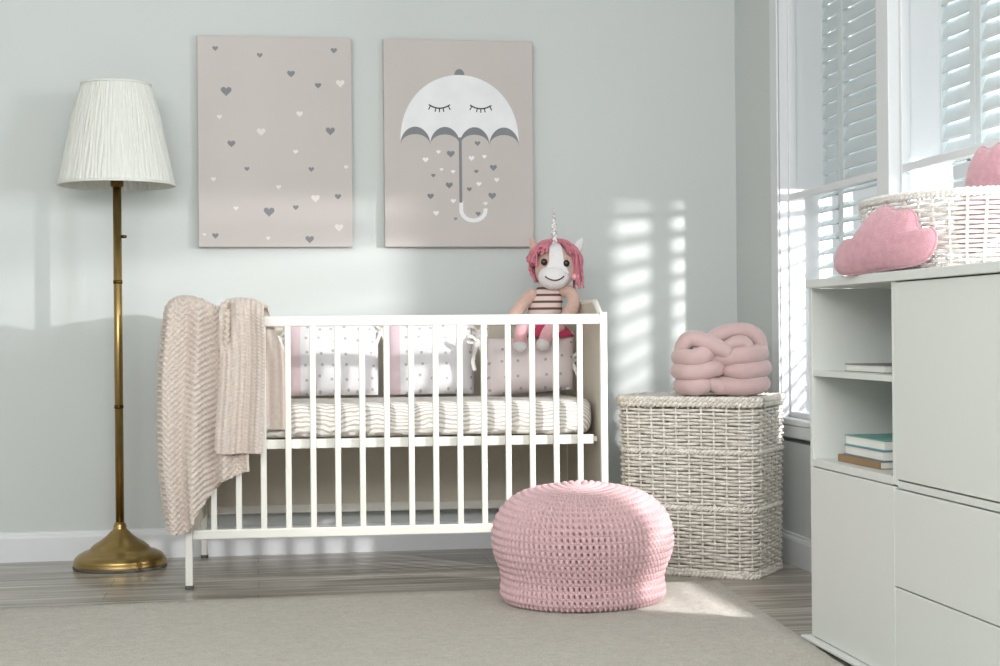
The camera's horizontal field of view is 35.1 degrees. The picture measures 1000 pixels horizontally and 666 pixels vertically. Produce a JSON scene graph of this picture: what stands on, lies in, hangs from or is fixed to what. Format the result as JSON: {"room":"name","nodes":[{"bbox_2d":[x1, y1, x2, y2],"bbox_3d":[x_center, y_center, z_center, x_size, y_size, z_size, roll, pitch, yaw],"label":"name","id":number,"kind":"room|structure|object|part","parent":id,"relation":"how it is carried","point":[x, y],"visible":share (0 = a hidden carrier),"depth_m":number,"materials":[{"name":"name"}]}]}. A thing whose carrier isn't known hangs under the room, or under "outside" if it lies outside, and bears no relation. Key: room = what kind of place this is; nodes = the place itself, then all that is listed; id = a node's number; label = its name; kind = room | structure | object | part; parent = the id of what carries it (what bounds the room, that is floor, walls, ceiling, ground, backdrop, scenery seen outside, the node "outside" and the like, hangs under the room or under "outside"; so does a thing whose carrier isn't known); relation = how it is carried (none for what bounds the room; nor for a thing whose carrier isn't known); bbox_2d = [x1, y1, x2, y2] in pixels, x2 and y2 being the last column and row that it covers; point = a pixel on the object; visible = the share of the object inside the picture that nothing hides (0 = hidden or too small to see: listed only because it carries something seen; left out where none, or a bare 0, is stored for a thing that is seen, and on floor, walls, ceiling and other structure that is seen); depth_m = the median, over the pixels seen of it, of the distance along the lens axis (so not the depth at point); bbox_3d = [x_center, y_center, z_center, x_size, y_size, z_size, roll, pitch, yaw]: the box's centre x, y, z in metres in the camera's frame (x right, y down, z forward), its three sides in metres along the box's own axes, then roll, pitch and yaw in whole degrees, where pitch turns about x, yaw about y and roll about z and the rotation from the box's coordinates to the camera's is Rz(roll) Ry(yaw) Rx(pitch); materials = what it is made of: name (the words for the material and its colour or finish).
{"room":"children's room","nodes":[
{"label":"children's room","id":0,"kind":"room"},
{"bbox_2d":[0,0,736,532],"bbox_3d":[-1.305,-0.575,5.667,4.758,2.750,0.100,-1,0,-9],"label":"wall","id":1,"kind":"structure","parent":0,"point":[634,115],"depth_m":5.71,"materials":[{"name":"paint"}]},
{"bbox_2d":[197,35,352,247],"bbox_3d":[-0.806,-0.685,5.675,0.548,0.754,0.036,-1,0,-9],"label":"wall picture","id":2,"kind":"object","parent":1,"relation":"attached to","point":[274,114],"visible":1,"depth_m":5.66,"materials":[{"name":"grey fabric"}]},
{"bbox_2d":[0,515,734,562],"bbox_3d":[-1.317,0.749,5.605,4.492,0.104,0.016,-1,0,-9],"label":"baseboard","id":3,"kind":"structure","parent":1,"relation":"attached to","point":[42,546],"depth_m":5.66,"materials":[{"name":"white paint"}]},
{"bbox_2d":[382,39,533,246],"bbox_3d":[-0.151,-0.691,5.776,0.548,0.754,0.036,-1,0,-9],"label":"wall picture","id":4,"kind":"object","parent":1,"relation":"attached to","point":[458,114],"visible":1,"depth_m":5.76,"materials":[{"name":"grey fabric"}]},
{"bbox_2d":[0,542,852,665],"bbox_3d":[-0.723,0.821,2.037,4.778,0.050,7.449,-1,0,-9],"label":"floor","id":5,"kind":"structure","parent":0,"point":[785,595],"depth_m":5.06,"materials":[{"name":"grey wood"}]},
{"bbox_2d":[57,78,175,573],"bbox_3d":[-1.307,-0.026,5.407,0.399,1.654,0.399,-1,0,4],"label":"floor lamp","id":6,"kind":"object","parent":5,"relation":"on","point":[116,142],"visible":1,"depth_m":5.30,"materials":[{"name":"gold metal"}]},
{"bbox_3d":[-1.314,-0.849,5.407,0.240,0.008,0.240,-1,0,-9],"label":"shade trim","id":7,"kind":"part","parent":6,"relation":"part of","materials":[{"name":"beige fabric"}]},
{"bbox_3d":[-1.311,-0.506,5.407,0.399,0.008,0.399,-1,0,-9],"label":"shade trim","id":8,"kind":"part","parent":6,"relation":"part of","materials":[{"name":"beige fabric"}]},
{"bbox_3d":[-1.312,-0.677,5.407,0.390,0.346,0.390,-1,0,-9],"label":"lamp shade","id":9,"kind":"part","parent":6,"relation":"part of","materials":[{"name":"beige fabric"}]},
{"bbox_2d":[110,181,123,186],"bbox_3d":[-1.311,-0.539,5.407,0.044,0.080,0.044,-1,0,-9],"label":"socket","id":10,"kind":"object","parent":6,"relation":"attached to","point":[112,183],"depth_m":5.39,"materials":[{"name":"gold metal"}]},
{"bbox_2d":[185,299,607,589],"bbox_3d":[-0.359,0.342,5.344,1.340,0.900,0.717,-1,0,-7],"label":"crib","id":11,"kind":"object","parent":5,"relation":"on","point":[411,472],"visible":0.6,"depth_m":5.05,"materials":[{"name":"white paint"}]},
{"bbox_3d":[-0.971,0.368,4.923,0.023,0.847,0.023,-1,0,-7],"label":"leg","id":12,"kind":"part","parent":11,"relation":"part of","materials":[{"name":"white paint"}]},
{"bbox_3d":[-1.013,0.276,5.267,0.016,0.735,0.669,-1,0,-7],"label":"panel","id":13,"kind":"part","parent":11,"relation":"part of","materials":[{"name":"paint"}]},
{"bbox_3d":[-1.052,0.369,5.610,0.023,0.847,0.023,-1,0,-7],"label":"leg","id":14,"kind":"part","parent":11,"relation":"part of","materials":[{"name":"white paint"}]},
{"bbox_2d":[155,295,284,534],"bbox_3d":[-0.882,0.248,5.028,0.440,0.742,0.383,-1,0,-7],"label":"knitted blanket","id":15,"kind":"object","parent":11,"relation":"on","point":[210,384],"visible":1,"depth_m":4.87,"materials":[{"name":"beige fabric"}]},
{"bbox_3d":[-0.316,0.623,5.000,1.292,0.031,0.020,-1,0,-7],"label":"rail","id":16,"kind":"part","parent":11,"relation":"part of","materials":[{"name":"white paint"}]},
{"bbox_3d":[-0.397,0.624,5.687,1.292,0.031,0.020,-1,0,-7],"label":"rail","id":17,"kind":"part","parent":11,"relation":"part of","materials":[{"name":"white paint"}]},
{"bbox_3d":[-0.400,0.292,5.687,1.292,0.640,0.012,-1,0,-7],"label":"panel","id":18,"kind":"part","parent":11,"relation":"part of","materials":[{"name":"paint"}]},
{"bbox_3d":[-0.403,-0.039,5.687,1.292,0.033,0.020,-1,0,-7],"label":"rail","id":19,"kind":"part","parent":11,"relation":"part of","materials":[{"name":"white paint"}]},
{"bbox_2d":[266,394,590,437],"bbox_3d":[-0.360,0.277,5.333,1.280,0.114,0.576,-1,0,-7],"label":"mattress","id":20,"kind":"object","parent":11,"relation":"on","point":[325,406],"visible":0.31,"depth_m":5.07,"materials":[{"name":"fabric"}]},
{"bbox_2d":[278,326,382,395],"bbox_3d":[-0.590,0.084,5.497,0.429,0.264,0.158,-1,0,-5],"label":"cushion","id":21,"kind":"object","parent":20,"relation":"on","point":[324,335],"visible":0.69,"depth_m":5.44,"materials":[{"name":"white fabric"}]},
{"bbox_2d":[389,325,488,394],"bbox_3d":[-0.219,0.081,5.541,0.363,0.264,0.158,-1,0,-1],"label":"cushion","id":22,"kind":"object","parent":20,"relation":"on","point":[398,336],"visible":0.68,"depth_m":5.48,"materials":[{"name":"white fabric"}]},
{"bbox_2d":[466,332,576,395],"bbox_3d":[0.080,0.107,5.456,0.396,0.220,0.167,-1,0,-7],"label":"cushion","id":23,"kind":"object","parent":20,"relation":"on","point":[495,347],"visible":0.71,"depth_m":5.39,"materials":[{"name":"fabric"}]},
{"bbox_3d":[-0.322,-0.040,5.000,1.292,0.033,0.020,-1,0,-7],"label":"rail","id":24,"kind":"part","parent":11,"relation":"part of","materials":[{"name":"white paint"}]},
{"bbox_3d":[-0.361,0.347,5.343,1.287,0.030,0.664,-1,0,-7],"label":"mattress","id":25,"kind":"part","parent":11,"relation":"part of","materials":[{"name":"white paint"}]},
{"bbox_2d":[508,208,583,352],"bbox_3d":[0.160,-0.183,5.456,0.276,0.497,0.276,-1,0,-7],"label":"toy unicorn","id":26,"kind":"object","parent":11,"relation":"in","point":[553,262],"visible":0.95,"depth_m":5.44,"materials":[{"name":"fabric"}]},
{"bbox_3d":[0.077,-0.092,5.456,0.119,0.126,0.048,-1,0,-35],"label":"arm","id":27,"kind":"part","parent":26,"relation":"part of"},
{"bbox_3d":[0.083,0.001,5.387,0.055,0.101,0.155,-1,0,22],"label":"leg","id":28,"kind":"part","parent":26,"relation":"part of","materials":[{"name":"pink fabric"}]},
{"bbox_3d":[0.179,-0.001,5.394,0.064,0.099,0.164,-1,0,21],"label":"leg","id":29,"kind":"part","parent":26,"relation":"part of","materials":[{"name":"pink fabric"}]},
{"bbox_3d":[0.239,-0.104,5.458,0.072,0.131,0.106,-1,0,-7],"label":"arm","id":30,"kind":"part","parent":26,"relation":"part of"},
{"bbox_3d":[0.253,0.357,5.764,0.023,0.847,0.023,-1,0,-7],"label":"leg","id":31,"kind":"part","parent":11,"relation":"part of","materials":[{"name":"white paint"}]},
{"bbox_3d":[0.293,0.264,5.421,0.016,0.735,0.669,-1,0,-7],"label":"panel","id":32,"kind":"part","parent":11,"relation":"part of","materials":[{"name":"paint"}]},
{"bbox_3d":[0.335,0.356,5.077,0.023,0.847,0.023,-1,0,-7],"label":"leg","id":33,"kind":"part","parent":11,"relation":"part of","materials":[{"name":"white paint"}]},
{"bbox_2d":[0,580,843,665],"bbox_3d":[-0.920,0.791,2.922,3.889,0.011,3.400,-1,0,-10],"label":"rug","id":34,"kind":"object","parent":5,"relation":"on","point":[695,623],"visible":0.91,"depth_m":4.10,"materials":[{"name":"beige carpet"}]},
{"bbox_2d":[490,480,674,612],"bbox_3d":[0.236,0.601,4.592,0.535,0.348,0.516,-1,0,17],"label":"pouf","id":35,"kind":"object","parent":34,"relation":"on","point":[578,546],"visible":1,"depth_m":4.40,"materials":[{"name":"pink fabric"}]},
{"bbox_2d":[616,391,786,579],"bbox_3d":[0.671,0.495,5.237,0.510,0.587,0.378,-1,0,26],"label":"laundry hamper","id":36,"kind":"object","parent":5,"relation":"on","point":[695,449],"visible":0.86,"depth_m":5.08,"materials":[{"name":"wicker"}]},
{"bbox_3d":[0.668,0.221,5.237,0.510,0.040,0.378,-1,0,26],"label":"lid","id":37,"kind":"part","parent":36,"relation":"part of","materials":[{"name":"wicker"}]},
{"bbox_2d":[670,323,771,395],"bbox_3d":[0.728,0.086,5.209,0.334,0.239,0.226,-1,0,0],"label":"cushion","id":38,"kind":"object","parent":36,"relation":"on","point":[730,359],"visible":1,"depth_m":5.12,"materials":[{"name":"pink fabric"}]},
{"bbox_2d":[801,261,999,665],"bbox_3d":[1.098,0.322,3.219,0.433,0.916,1.648,-1,0,-9],"label":"base cabinet","id":39,"kind":"object","parent":5,"relation":"on","point":[905,558],"visible":1,"depth_m":3.38,"materials":[{"name":"white paint"}]},
{"bbox_3d":[1.102,0.763,3.219,0.433,0.007,1.648,-1,0,-9],"label":"board","id":40,"kind":"part","parent":39,"relation":"part of","materials":[{"name":"white paint"}]},
{"bbox_2d":[813,370,891,381],"bbox_3d":[1.018,0.099,3.751,0.390,0.014,0.504,-1,0,-9],"label":"shelf","id":41,"kind":"object","parent":39,"relation":"attached to","point":[818,375],"depth_m":3.83,"materials":[{"name":"white paint"}]},
{"bbox_3d":[0.834,0.548,3.715,0.018,0.424,0.512,-1,0,-9],"label":"door","id":42,"kind":"part","parent":39,"relation":"part of","materials":[{"name":"white paint"}]},
{"bbox_2d":[838,454,892,469],"bbox_3d":[0.945,0.305,3.774,0.188,0.018,0.252,-1,0,-10],"label":"book","id":43,"kind":"object","parent":39,"relation":"in","point":[846,458],"visible":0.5,"depth_m":3.71,"materials":[{"name":"paper"}]},
{"bbox_2d":[844,444,892,461],"bbox_3d":[0.950,0.283,3.764,0.180,0.024,0.248,-1,0,-8],"label":"book","id":44,"kind":"object","parent":43,"relation":"on","point":[884,456],"visible":0.37,"depth_m":3.71,"materials":[{"name":"paper"}]},
{"bbox_2d":[845,433,892,450],"bbox_3d":[0.946,0.259,3.763,0.168,0.024,0.240,-1,0,-9],"label":"book","id":45,"kind":"object","parent":44,"relation":"on","point":[882,442],"visible":0.46,"depth_m":3.75,"materials":[{"name":"paper"}]},
{"bbox_2d":[845,363,891,373],"bbox_3d":[0.950,0.083,3.766,0.175,0.019,0.245,-1,0,-9],"label":"book","id":46,"kind":"object","parent":39,"relation":"on","point":[884,368],"visible":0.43,"depth_m":3.73,"materials":[{"name":"paper"}]},
{"bbox_2d":[834,205,937,275],"bbox_3d":[0.869,-0.211,3.566,0.075,0.156,0.328,-1,0,-28],"label":"cushion","id":47,"kind":"object","parent":39,"relation":"on","point":[889,238],"visible":1,"depth_m":3.52,"materials":[{"name":"pink fabric"}]},
{"bbox_2d":[858,185,999,273],"bbox_3d":[1.050,-0.226,3.700,0.370,0.188,0.610,-1,0,-12],"label":"storage basket","id":48,"kind":"object","parent":39,"relation":"on","point":[932,213],"visible":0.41,"depth_m":3.46,"materials":[{"name":"white wicker"}]},
{"bbox_2d":[955,142,999,252],"bbox_3d":[1.113,-0.304,3.545,0.075,0.248,0.246,-1,0,-26],"label":"cushion","id":49,"kind":"object","parent":48,"relation":"in","point":[984,167],"visible":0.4,"depth_m":3.55,"materials":[{"name":"pink fabric"}]},
{"bbox_3d":[0.955,0.446,2.925,0.018,0.212,1.084,-1,0,-9],"label":"drawer","id":50,"kind":"part","parent":39,"relation":"part of","materials":[{"name":"white paint"}]},
{"bbox_3d":[0.957,0.657,2.925,0.018,0.204,1.084,-1,0,-9],"label":"drawer","id":51,"kind":"part","parent":39,"relation":"part of","materials":[{"name":"white paint"}]},
{"bbox_3d":[0.954,0.103,2.917,0.018,0.429,1.067,-1,0,-9],"label":"door","id":52,"kind":"part","parent":39,"relation":"part of","materials":[{"name":"white paint"}]},
{"bbox_2d":[734,0,810,538],"bbox_3d":[1.532,-0.599,2.336,0.166,2.750,7.349,-1,0,-9],"label":"wall","id":53,"kind":"structure","parent":0,"point":[752,49],"depth_m":5.69,"materials":[{"name":"paint"}]},
{"bbox_2d":[743,529,811,572],"bbox_3d":[1.455,0.725,2.314,0.016,0.104,7.333,-1,0,-9],"label":"baseboard","id":54,"kind":"structure","parent":53,"relation":"attached to","point":[796,551],"depth_m":5.28,"materials":[{"name":"white paint"}]},
{"bbox_2d":[769,0,822,416],"bbox_3d":[1.037,-0.740,5.509,0.174,2.060,0.079,-1,0,-9],"label":"trim","id":55,"kind":"structure","parent":53,"relation":"attached to","point":[807,12],"depth_m":5.47,"materials":[{"name":"white paint"}]},
{"bbox_2d":[782,417,809,440],"bbox_3d":[1.329,0.320,3.657,0.180,0.064,3.835,-1,0,-9],"label":"trim","id":56,"kind":"structure","parent":53,"relation":"attached to","point":[798,428],"depth_m":5.28,"materials":[{"name":"white paint"}]},
{"bbox_2d":[786,0,876,419],"bbox_3d":[1.074,-0.716,5.036,0.028,2.010,0.874,-1,0,-9],"label":"window","id":57,"kind":"structure","parent":53,"relation":"in","point":[794,196],"depth_m":5.45,"materials":[{"name":"white paint"}]},
{"bbox_2d":[821,0,841,277],"bbox_3d":[1.144,-0.716,5.401,0.046,2.010,0.175,-1,0,-9],"label":"window shutter","id":58,"kind":"object","parent":57,"relation":"attached to","point":[831,161],"visible":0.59,"depth_m":5.43,"materials":[{"name":"paint"}]},
{"bbox_2d":[839,0,876,275],"bbox_3d":[1.188,-0.717,5.114,0.046,2.010,0.405,-1,0,-9],"label":"window shutter","id":59,"kind":"object","parent":57,"relation":"attached to","point":[858,110],"visible":0.34,"depth_m":5.19,"materials":[{"name":"paint"}]},
{"bbox_3d":[1.191,-0.717,5.114,0.035,2.010,0.405,-1,0,-9],"label":"shutter frame","id":60,"kind":"part","parent":59,"relation":"part of","materials":[{"name":"paint"}]},
{"bbox_2d":[876,0,941,262],"bbox_3d":[1.331,-0.718,3.618,0.170,2.010,2.008,-1,0,-9],"label":"trim","id":61,"kind":"structure","parent":53,"relation":"attached to","point":[924,15],"depth_m":4.53,"materials":[{"name":"white paint"}]},
{"bbox_2d":[899,0,999,206],"bbox_3d":[1.220,-0.717,4.086,0.028,2.010,0.873,-1,0,-9],"label":"window","id":62,"kind":"structure","parent":53,"relation":"in","point":[906,166],"depth_m":4.50,"materials":[{"name":"white paint"}]},
{"bbox_2d":[937,0,976,262],"bbox_3d":[1.294,-0.717,4.427,0.053,2.010,0.222,-1,0,-9],"label":"window shutter","id":63,"kind":"object","parent":62,"relation":"attached to","point":[957,69],"visible":0.32,"depth_m":4.45,"materials":[{"name":"paint"}]},
{"bbox_2d":[975,0,999,256],"bbox_3d":[1.344,-0.718,4.103,0.053,2.010,0.434,-1,0,-9],"label":"window shutter","id":64,"kind":"object","parent":62,"relation":"attached to","point":[987,47],"visible":0.27,"depth_m":4.26,"materials":[{"name":"paint"}]},
{"bbox_3d":[1.347,-0.718,4.103,0.035,2.010,0.434,-1,0,-9],"label":"shutter frame","id":65,"kind":"part","parent":64,"relation":"part of","materials":[{"name":"paint"}]},
{"bbox_2d":[870,262,976,273],"bbox_3d":[1.050,-0.143,3.700,0.317,0.023,0.548,-1,0,-9],"label":"base","id":66,"kind":"object","parent":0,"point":[926,264],"depth_m":3.53,"materials":[{"name":"white wicker"}]},
{"bbox_2d":[858,185,999,213],"bbox_3d":[1.049,-0.308,3.700,0.370,0.024,0.611,-1,0,-9],"label":"basket rim","id":67,"kind":"object","parent":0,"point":[867,206],"depth_m":3.48,"materials":[{"name":"white wicker"}]}
]}

